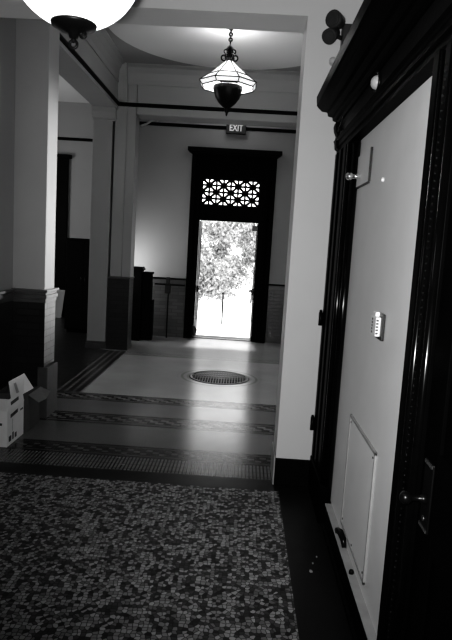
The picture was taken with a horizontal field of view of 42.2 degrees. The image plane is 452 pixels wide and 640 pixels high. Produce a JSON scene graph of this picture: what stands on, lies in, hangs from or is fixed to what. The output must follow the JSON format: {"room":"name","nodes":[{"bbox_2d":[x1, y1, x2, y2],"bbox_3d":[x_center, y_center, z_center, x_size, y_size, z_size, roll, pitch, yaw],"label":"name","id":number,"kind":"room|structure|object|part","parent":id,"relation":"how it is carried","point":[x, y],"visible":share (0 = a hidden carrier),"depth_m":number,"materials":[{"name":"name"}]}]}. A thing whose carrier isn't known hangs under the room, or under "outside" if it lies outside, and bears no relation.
{"room":"building entrance hallway","nodes":[
{"label":"building entrance hallway","id":0,"kind":"room"},
{"bbox_2d":[0,18,15,289],"bbox_3d":[-2.045,-0.549,1.782,0.170,3.700,6.745,4,7,1],"label":"wall","id":1,"kind":"structure","parent":0,"point":[7,25],"depth_m":4.91,"materials":[{"name":"paint"}]},
{"bbox_2d":[0,301,12,388],"bbox_3d":[-2.032,0.766,1.932,0.012,1.060,6.720,4,7,1],"label":"trim","id":2,"kind":"structure","parent":1,"relation":"attached to","point":[6,309],"depth_m":5.11,"materials":[{"name":"wood"}]},
{"bbox_2d":[0,289,15,303],"bbox_3d":[-1.981,0.191,1.849,0.045,0.105,6.700,4,7,1],"label":"trim","id":3,"kind":"structure","parent":1,"relation":"attached to","point":[6,295],"depth_m":5.01,"materials":[{"name":"tile"}]},
{"bbox_2d":[58,75,88,102],"bbox_3d":[-3.756,-3.994,8.263,3.830,0.100,7.150,4,7,1],"label":"ceiling","id":4,"kind":"structure","parent":0,"point":[66,92],"depth_m":11.01,"materials":[{"name":"paint"}]},
{"bbox_2d":[57,101,92,238],"bbox_3d":[-3.744,-2.245,12.009,3.900,4.300,0.150,4,7,1],"label":"wall","id":5,"kind":"structure","parent":0,"point":[75,120],"depth_m":11.78,"materials":[{"name":"paint"}]},
{"bbox_2d":[54,154,71,316],"bbox_3d":[-3.940,-1.729,11.948,1.495,3.270,0.110,4,7,1],"label":"door","id":6,"kind":"structure","parent":5,"relation":"in","point":[62,181],"depth_m":11.88,"materials":[{"name":"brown wood"}]},
{"bbox_3d":[-3.846,-3.314,11.748,1.495,0.070,0.110,4,7,1],"label":"crown","id":7,"kind":"part","parent":6,"relation":"part of","materials":[{"name":"black wood"}]},
{"bbox_2d":[57,137,92,141],"bbox_3d":[-3.662,-3.657,11.735,3.700,0.055,0.040,4,7,1],"label":"trim","id":8,"kind":"structure","parent":5,"relation":"attached to","point":[58,138],"depth_m":11.71,"materials":[{"name":"black wood"}]},
{"bbox_2d":[59,31,117,108],"bbox_3d":[-1.746,-3.241,6.808,0.340,0.790,3.200,4,7,1],"label":"beam","id":9,"kind":"structure","parent":0,"point":[71,70],"depth_m":7.05,"materials":[{"name":"paint"}]},
{"bbox_2d":[60,33,119,105],"bbox_3d":[-1.581,-2.910,6.844,0.030,0.055,3.200,4,7,1],"label":"trim","id":10,"kind":"structure","parent":9,"relation":"attached to","point":[63,40],"depth_m":6.74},
{"bbox_2d":[83,28,125,81],"bbox_3d":[-1.512,-3.311,6.792,0.120,0.260,3.200,4,7,1],"label":"trim","id":11,"kind":"structure","parent":9,"relation":"attached to","point":[100,41],"depth_m":7.40,"materials":[{"name":"paint"}]},
{"bbox_2d":[118,62,127,101],"bbox_3d":[-1.468,-3.379,8.310,0.130,0.500,0.170,4,7,1],"label":"trim","id":12,"kind":"structure","parent":9,"relation":"attached to","point":[123,73],"depth_m":8.33,"materials":[{"name":"paint"}]},
{"bbox_2d":[110,84,139,276],"bbox_3d":[-1.485,-2.247,8.688,0.300,3.200,0.300,4,7,1],"label":"pier","id":13,"kind":"object","parent":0,"point":[126,144],"visible":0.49,"depth_m":8.60,"materials":[{"name":"paint"}]},
{"bbox_2d":[0,317,352,639],"bbox_3d":[-2.131,0.842,5.514,7.600,0.001,13.800,4,7,1],"label":"floor","id":14,"kind":"structure","parent":0,"point":[146,505],"depth_m":3.60,"materials":[{"name":"tile"}]},
{"bbox_2d":[0,374,32,446],"bbox_3d":[-1.798,0.700,4.729,0.341,0.517,0.421,4,7,1],"label":"carton","id":15,"kind":"object","parent":14,"relation":"on","point":[11,410],"visible":1,"depth_m":4.67,"materials":[{"name":"grey cardboard"}]},
{"bbox_2d":[0,385,49,430],"bbox_3d":[-1.736,0.769,5.029,0.440,0.312,0.420,4,7,1],"label":"cardboard box","id":16,"kind":"object","parent":14,"relation":"on","point":[33,397],"visible":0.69,"depth_m":5.01,"materials":[{"name":"grey cardboard"}]},
{"bbox_2d":[11,18,59,417],"bbox_3d":[-1.712,-0.939,5.264,0.385,3.640,0.340,4,7,1],"label":"pillar","id":17,"kind":"structure","parent":14,"relation":"on","point":[37,40],"depth_m":5.15,"materials":[{"name":"grey paint"}]},
{"bbox_2d":[55,290,64,317],"bbox_3d":[-3.538,-0.338,11.953,0.458,0.563,0.170,3,7,-1],"label":"sheet","id":18,"kind":"object","parent":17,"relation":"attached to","point":[59,300],"visible":0.21,"depth_m":11.95,"materials":[{"name":"white paper"}]},
{"bbox_2d":[64,238,89,332],"bbox_3d":[-2.446,-0.606,10.318,0.670,1.630,0.571,4,7,1],"label":"tall cabinet","id":19,"kind":"object","parent":14,"relation":"on","point":[77,249],"visible":0.67,"depth_m":10.07,"materials":[{"name":"wood"}]},
{"bbox_3d":[-2.608,-0.601,10.077,0.300,1.500,0.020,4,7,1],"label":"cabinet door","id":20,"kind":"part","parent":19,"relation":"part of","materials":[{"name":"black wood"}]},
{"bbox_3d":[-2.298,-0.581,10.070,0.300,1.500,0.020,4,7,1],"label":"cabinet door","id":21,"kind":"part","parent":19,"relation":"part of","materials":[{"name":"black wood"}]},
{"bbox_2d":[85,106,116,348],"bbox_3d":[-1.851,-1.324,8.764,0.360,3.510,0.440,4,7,1],"label":"column","id":22,"kind":"structure","parent":14,"relation":"on","point":[104,118],"depth_m":8.66,"materials":[{"name":"paint"}]},
{"bbox_2d":[106,278,133,349],"bbox_3d":[-1.623,-0.105,8.954,0.322,1.075,0.330,4,7,1],"label":"trim","id":23,"kind":"structure","parent":14,"relation":"on","point":[120,291],"depth_m":8.80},
{"bbox_2d":[108,276,133,278],"bbox_3d":[-1.587,-0.649,8.883,0.334,0.025,0.355,4,7,1],"label":"trim","id":24,"kind":"structure","parent":23,"relation":"on","point":[108,276],"depth_m":8.71,"materials":[{"name":"wood"}]},
{"bbox_2d":[131,266,145,340],"bbox_3d":[-1.514,-0.279,9.781,0.255,1.225,0.260,4,7,1],"label":"newel post","id":25,"kind":"object","parent":14,"relation":"on","point":[138,270],"visible":0.53,"depth_m":9.68,"materials":[{"name":"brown wood"}]},
{"bbox_2d":[141,271,153,339],"bbox_3d":[-1.314,-0.238,9.871,0.184,1.145,0.190,4,7,1],"label":"newel post","id":26,"kind":"object","parent":14,"relation":"on","point":[147,301],"visible":1,"depth_m":9.81,"materials":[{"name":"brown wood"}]},
{"bbox_2d":[155,277,184,337],"bbox_3d":[-0.993,-0.210,10.185,0.525,1.050,0.035,4,7,1],"label":"stair railing","id":27,"kind":"object","parent":14,"relation":"on","point":[155,277],"visible":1,"depth_m":10.12,"materials":[{"name":"black metal"}]},
{"bbox_3d":[-1.019,-0.152,10.192,0.022,0.930,0.022,1,8,-21],"label":"post","id":28,"kind":"part","parent":27,"relation":"part of","materials":[{"name":"black wood"}]},
{"bbox_2d":[165,277,170,293],"bbox_3d":[-1.001,-0.598,10.093,0.095,0.280,0.048,4,7,1],"label":"box","id":29,"kind":"object","parent":27,"relation":"hanging from","point":[167,286],"visible":1,"depth_m":10.08,"materials":[{"name":"black plastic"}]},
{"bbox_3d":[-0.970,-0.612,10.134,0.525,0.030,0.025,4,7,1],"label":"rail","id":30,"kind":"part","parent":27,"relation":"part of","materials":[{"name":"black metal"}]},
{"bbox_3d":[-0.963,-0.716,10.121,0.525,0.030,0.035,4,7,1],"label":"rail","id":31,"kind":"part","parent":27,"relation":"part of","materials":[{"name":"black metal"}]},
{"bbox_2d":[189,370,248,384],"bbox_3d":[-0.086,0.722,7.402,0.766,0.006,0.766,4,7,1],"label":"floor vent","id":32,"kind":"object","parent":14,"relation":"in","point":[211,376],"visible":1,"depth_m":7.38,"materials":[{"name":"black metal"}]},
{"bbox_2d":[0,0,363,459],"bbox_3d":[-0.485,-0.844,4.074,2.860,3.505,0.300,4,7,1],"label":"wall","id":33,"kind":"structure","parent":0,"point":[314,156],"depth_m":3.92,"materials":[{"name":"white paint"}]},
{"bbox_2d":[270,442,274,484],"bbox_3d":[0.342,1.040,4.276,0.008,0.210,0.303,4,7,1],"label":"trim","id":34,"kind":"structure","parent":33,"relation":"attached to","point":[272,467],"depth_m":4.22,"materials":[{"name":"paint"}]},
{"bbox_2d":[274,455,309,486],"bbox_3d":[0.589,1.062,4.273,0.488,0.195,0.320,4,7,1],"label":"baseboard","id":35,"kind":"structure","parent":33,"relation":"attached to","point":[287,472],"depth_m":4.12,"materials":[{"name":"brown wood"}]},
{"bbox_2d":[329,57,334,65],"bbox_3d":[0.682,-1.655,3.749,0.048,0.047,0.072,4,7,1],"label":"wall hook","id":36,"kind":"object","parent":33,"relation":"attached to","point":[331,60],"visible":0.74,"depth_m":3.72,"materials":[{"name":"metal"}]},
{"bbox_2d":[322,9,351,47],"bbox_3d":[0.714,-1.812,3.675,0.117,0.196,0.251,10,10,44],"label":"emergency light","id":37,"kind":"object","parent":33,"relation":"attached to","point":[334,20],"visible":0.84,"depth_m":3.61,"materials":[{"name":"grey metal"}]},
{"bbox_2d":[105,23,302,71],"bbox_3d":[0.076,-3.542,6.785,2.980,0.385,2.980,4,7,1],"label":"ceiling","id":38,"kind":"structure","parent":0,"point":[258,50],"depth_m":7.29,"materials":[{"name":"paint"}]},
{"bbox_2d":[199,29,256,115],"bbox_3d":[0.043,-3.039,6.728,0.655,1.360,0.654,4,7,1],"label":"glass pendant","id":39,"kind":"object","parent":38,"relation":"hanging from","point":[227,81],"visible":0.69,"depth_m":6.66,"materials":[{"name":"white glass"}]},
{"bbox_3d":[0.013,-2.531,6.792,0.344,0.335,0.344,4,7,1],"label":"lamp shade","id":40,"kind":"part","parent":39,"relation":"part of","materials":[{"name":"black metal"}]},
{"bbox_3d":[0.031,-2.833,6.754,0.638,0.305,0.638,4,7,1],"label":"lamp shade","id":41,"kind":"part","parent":39,"relation":"part of","materials":[{"name":"white glass"}]},
{"bbox_3d":[0.044,-3.062,6.725,0.207,0.183,0.184,4,7,1],"label":"scroll crown","id":42,"kind":"part","parent":39,"relation":"part of","materials":[{"name":"black metal"}]},
{"bbox_3d":[0.066,-3.429,6.679,0.045,0.565,0.045,-3,10,-43],"label":"chain","id":43,"kind":"part","parent":39,"relation":"part of","materials":[{"name":"black metal"}]},
{"bbox_2d":[134,119,295,284],"bbox_3d":[-0.003,-1.802,10.261,3.900,4.300,0.300,4,7,1],"label":"wall","id":44,"kind":"structure","parent":0,"point":[164,157],"depth_m":10.07,"materials":[{"name":"paint"}]},
{"bbox_2d":[152,279,185,336],"bbox_3d":[-1.337,-0.230,10.339,1.230,1.010,0.015,4,7,1],"label":"trim","id":45,"kind":"structure","parent":44,"relation":"attached to","point":[176,304],"depth_m":10.33,"materials":[{"name":"grey brick"}]},
{"bbox_2d":[139,121,295,132],"bbox_3d":[-0.006,-3.255,9.911,3.530,0.055,0.035,4,7,1],"label":"trim","id":46,"kind":"structure","parent":44,"relation":"attached to","point":[141,122],"depth_m":9.91,"materials":[{"name":"black wood"}]},
{"bbox_2d":[153,277,284,286],"bbox_3d":[-0.159,-0.673,10.242,3.530,0.030,0.025,4,7,1],"label":"trim","id":47,"kind":"structure","parent":44,"relation":"attached to","point":[153,277],"depth_m":10.21,"materials":[{"name":"black wood"}]},
{"bbox_2d":[183,146,281,342],"bbox_3d":[0.070,-1.302,10.454,1.590,3.280,0.836,4,7,1],"label":"door","id":48,"kind":"structure","parent":44,"relation":"in","point":[230,165],"depth_m":10.10,"materials":[{"name":"black wood"}]},
{"bbox_3d":[-0.519,-0.834,10.705,0.020,1.650,0.290,4,7,1],"label":"panel","id":49,"kind":"part","parent":48,"relation":"part of","materials":[{"name":"clear glass"}]},
{"bbox_3d":[0.037,-1.058,10.302,1.130,2.820,0.200,4,7,1],"label":"frame","id":50,"kind":"part","parent":48,"relation":"part of","materials":[{"name":"black wood"}]},
{"bbox_3d":[0.153,-2.831,9.909,1.590,0.105,0.135,4,7,1],"label":"crown","id":51,"kind":"part","parent":48,"relation":"part of","materials":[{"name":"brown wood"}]},
{"bbox_2d":[226,124,245,134],"bbox_3d":[0.171,-3.216,9.844,0.330,0.175,0.088,4,7,1],"label":"exit sign","id":52,"kind":"object","parent":44,"relation":"attached to","point":[230,129],"visible":0.69,"depth_m":9.81,"materials":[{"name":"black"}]},
{"bbox_2d":[265,286,284,343],"bbox_3d":[1.143,-0.076,10.282,0.860,1.010,0.015,4,7,1],"label":"trim","id":53,"kind":"structure","parent":44,"relation":"attached to","point":[275,305],"depth_m":10.28,"materials":[{"name":"brick"}]},
{"bbox_2d":[137,85,298,127],"bbox_3d":[0.237,-3.315,8.543,2.990,0.845,0.380,4,7,1],"label":"beam","id":54,"kind":"structure","parent":0,"point":[260,100],"depth_m":8.40,"materials":[{"name":"paint"}]},
{"bbox_2d":[119,102,296,115],"bbox_3d":[0.079,-3.006,8.379,3.260,0.055,0.030,4,7,1],"label":"trim","id":55,"kind":"structure","parent":54,"relation":"attached to","point":[121,103],"depth_m":8.38,"materials":[{"name":"black wood"}]},
{"bbox_2d":[127,63,299,92],"bbox_3d":[0.102,-3.404,8.284,3.260,0.260,0.120,4,7,1],"label":"trim","id":56,"kind":"structure","parent":54,"relation":"attached to","point":[138,73],"depth_m":8.31,"materials":[{"name":"paint"}]},
{"bbox_3d":[-0.518,-2.355,1.613,3.000,0.100,7.150,4,7,1],"label":"ceiling","id":57,"kind":"structure","parent":0,"visible":0},
{"bbox_2d":[24,0,134,49],"bbox_3d":[-0.407,-1.542,1.635,0.394,1.504,0.394,4,7,1],"label":"globe pendant","id":58,"kind":"object","parent":57,"relation":"hanging from","point":[74,18],"visible":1,"depth_m":1.67,"materials":[{"name":"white glass"}]},
{"bbox_3d":[-0.436,-1.053,1.697,0.394,0.394,0.394,4,7,1],"label":"globe","id":59,"kind":"part","parent":58,"relation":"part of","materials":[{"name":"white glass"}]},
{"bbox_3d":[0.796,-0.298,1.138,0.100,3.700,5.580,4,7,1],"label":"wall","id":60,"kind":"structure","parent":0,"visible":0},
{"bbox_2d":[322,510,366,639],"bbox_3d":[0.623,1.274,2.831,0.128,0.142,1.380,4,7,1],"label":"baseboard","id":61,"kind":"structure","parent":60,"relation":"attached to","point":[355,624],"depth_m":2.83,"materials":[{"name":"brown wood"}]},
{"bbox_2d":[325,503,376,639],"bbox_3d":[0.595,1.196,2.835,0.043,0.008,1.405,4,7,1],"label":"trim","id":62,"kind":"structure","parent":60,"relation":"attached to","point":[369,630],"depth_m":2.68,"materials":[{"name":"paint"}]},
{"bbox_2d":[335,527,345,547],"bbox_3d":[0.602,1.134,3.087,0.036,0.064,0.181,3,7,-3],"label":"clip","id":63,"kind":"object","parent":62,"relation":"on","point":[339,531],"visible":1,"depth_m":3.04,"materials":[{"name":"metal"}]},
{"bbox_2d":[308,0,451,639],"bbox_3d":[0.601,0.082,2.192,0.290,2.660,3.565,4,7,1],"label":"door","id":64,"kind":"structure","parent":60,"relation":"in","point":[409,42],"depth_m":1.90,"materials":[{"name":"black wood"}]},
{"bbox_3d":[0.719,-0.034,3.702,0.140,2.045,0.535,4,7,1],"label":"casing","id":65,"kind":"part","parent":64,"relation":"part of","materials":[{"name":"black wood"}]},
{"bbox_3d":[0.652,-0.003,3.483,0.032,2.030,0.032,4,7,1],"label":"bead rod","id":66,"kind":"part","parent":64,"relation":"part of","materials":[{"name":"black wood"}]},
{"bbox_3d":[0.680,0.005,3.438,0.048,2.030,0.048,4,7,1],"label":"bead rod","id":67,"kind":"part","parent":64,"relation":"part of","materials":[{"name":"black wood"}]},
{"bbox_2d":[371,71,380,91],"bbox_3d":[0.673,-1.078,2.648,0.038,0.092,0.084,4,7,1],"label":"bell","id":68,"kind":"object","parent":64,"relation":"attached to","point":[376,80],"visible":0.94,"depth_m":2.62,"materials":[{"name":"metal"}]},
{"bbox_3d":[0.674,-1.141,2.036,0.290,0.190,3.562,4,7,1],"label":"cornice","id":69,"kind":"part","parent":64,"relation":"part of","materials":[{"name":"black wood"}]},
{"bbox_2d":[331,76,431,635],"bbox_3d":[0.693,0.097,2.718,0.050,2.210,1.490,4,7,1],"label":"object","id":70,"kind":"structure","parent":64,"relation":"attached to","point":[387,207],"depth_m":2.58,"materials":[{"name":"paint"}]},
{"bbox_2d":[345,147,372,188],"bbox_3d":[0.701,-0.812,3.148,0.088,0.178,0.352,4,7,1],"label":"latch plate","id":71,"kind":"object","parent":70,"relation":"attached to","point":[363,176],"visible":1,"depth_m":3.13,"materials":[{"name":"white paint"}]},
{"bbox_3d":[0.741,-0.814,3.152,0.010,0.170,0.340,4,7,1],"label":"plate","id":72,"kind":"part","parent":71,"relation":"part of","materials":[{"name":"white paint"}]},
{"bbox_3d":[0.631,0.829,2.826,0.011,0.605,0.590,4,7,1],"label":"hatch frame","id":73,"kind":"part","parent":70,"relation":"part of","materials":[{"name":"paint"}]},
{"bbox_2d":[370,311,385,340],"bbox_3d":[0.661,0.024,2.561,0.037,0.120,0.125,4,7,1],"label":"keypad","id":74,"kind":"object","parent":70,"relation":"attached to","point":[377,324],"visible":1,"depth_m":2.52,"materials":[{"name":"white plastic"}]},
{"bbox_3d":[0.673,0.027,2.559,0.014,0.115,0.120,4,7,1],"label":"plate","id":75,"kind":"part","parent":74,"relation":"part of","materials":[{"name":"black plastic"}]},
{"bbox_3d":[0.725,-0.905,2.065,0.160,0.090,3.565,4,7,1],"label":"architrave","id":76,"kind":"part","parent":64,"relation":"part of","materials":[{"name":"black wood"}]},
{"bbox_3d":[0.551,0.526,1.731,0.076,0.038,0.038,4,7,1],"label":"knob","id":77,"kind":"part","parent":64,"relation":"part of","materials":[{"name":"metal"}]},
{"bbox_3d":[0.596,0.314,1.910,0.024,2.270,0.024,4,7,1],"label":"bead rod","id":78,"kind":"part","parent":64,"relation":"part of","materials":[{"name":"black wood"}]},
{"bbox_3d":[0.655,0.312,1.897,0.140,2.285,0.225,4,7,1],"label":"casing","id":79,"kind":"part","parent":64,"relation":"part of","materials":[{"name":"black wood"}]},
{"bbox_3d":[0.591,0.173,1.833,0.007,1.874,0.006,4,7,1],"label":"bead moulding","id":80,"kind":"part","parent":64,"relation":"part of","materials":[{"name":"wood"}]},
{"bbox_3d":[0.597,0.327,1.809,0.028,2.270,0.028,4,7,1],"label":"bead rod","id":81,"kind":"part","parent":64,"relation":"part of","materials":[{"name":"black wood"}]},
{"bbox_3d":[0.593,0.518,1.729,0.007,0.210,0.074,4,7,1],"label":"lock plate","id":82,"kind":"part","parent":64,"relation":"part of","materials":[{"name":"black metal"}]},
{"label":"outside","id":83,"kind":"structure","parent":0,"visible":0},
{"bbox_2d":[196,272,252,337],"bbox_3d":[0.672,-1.469,25.279,28.000,0.001,29.450,4,7,1],"label":"ground","id":84,"kind":"structure","parent":83,"point":[237,310],"depth_m":14.10,"materials":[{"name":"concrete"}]},
{"bbox_2d":[198,220,241,302],"bbox_3d":[-0.406,-1.691,16.094,1.602,2.618,1.167,4,7,1],"label":"tree","id":85,"kind":"object","parent":84,"relation":"on","point":[209,271],"visible":0.77,"depth_m":15.96,"materials":[{"name":"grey plant"}]},
{"bbox_2d":[221,292,224,323],"bbox_3d":[-0.078,-0.257,12.573,0.064,0.692,0.064,4,7,1],"label":"post","id":86,"kind":"object","parent":84,"relation":"on","point":[223,293],"visible":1,"depth_m":12.56,"materials":[{"name":"black metal"}]},
{"bbox_2d":[201,221,255,292],"bbox_3d":[0.043,-2.376,20.886,2.245,2.826,1.285,4,7,1],"label":"tree","id":87,"kind":"object","parent":84,"relation":"on","point":[211,241],"visible":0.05,"depth_m":20.70,"materials":[{"name":"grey plant"}]},
{"bbox_2d":[217,222,256,302],"bbox_3d":[0.450,-1.790,17.281,1.559,2.616,1.237,4,7,1],"label":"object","id":88,"kind":"object","parent":84,"relation":"on","point":[249,237],"visible":0.57,"depth_m":17.20,"materials":[{"name":"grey plant"}]}
]}

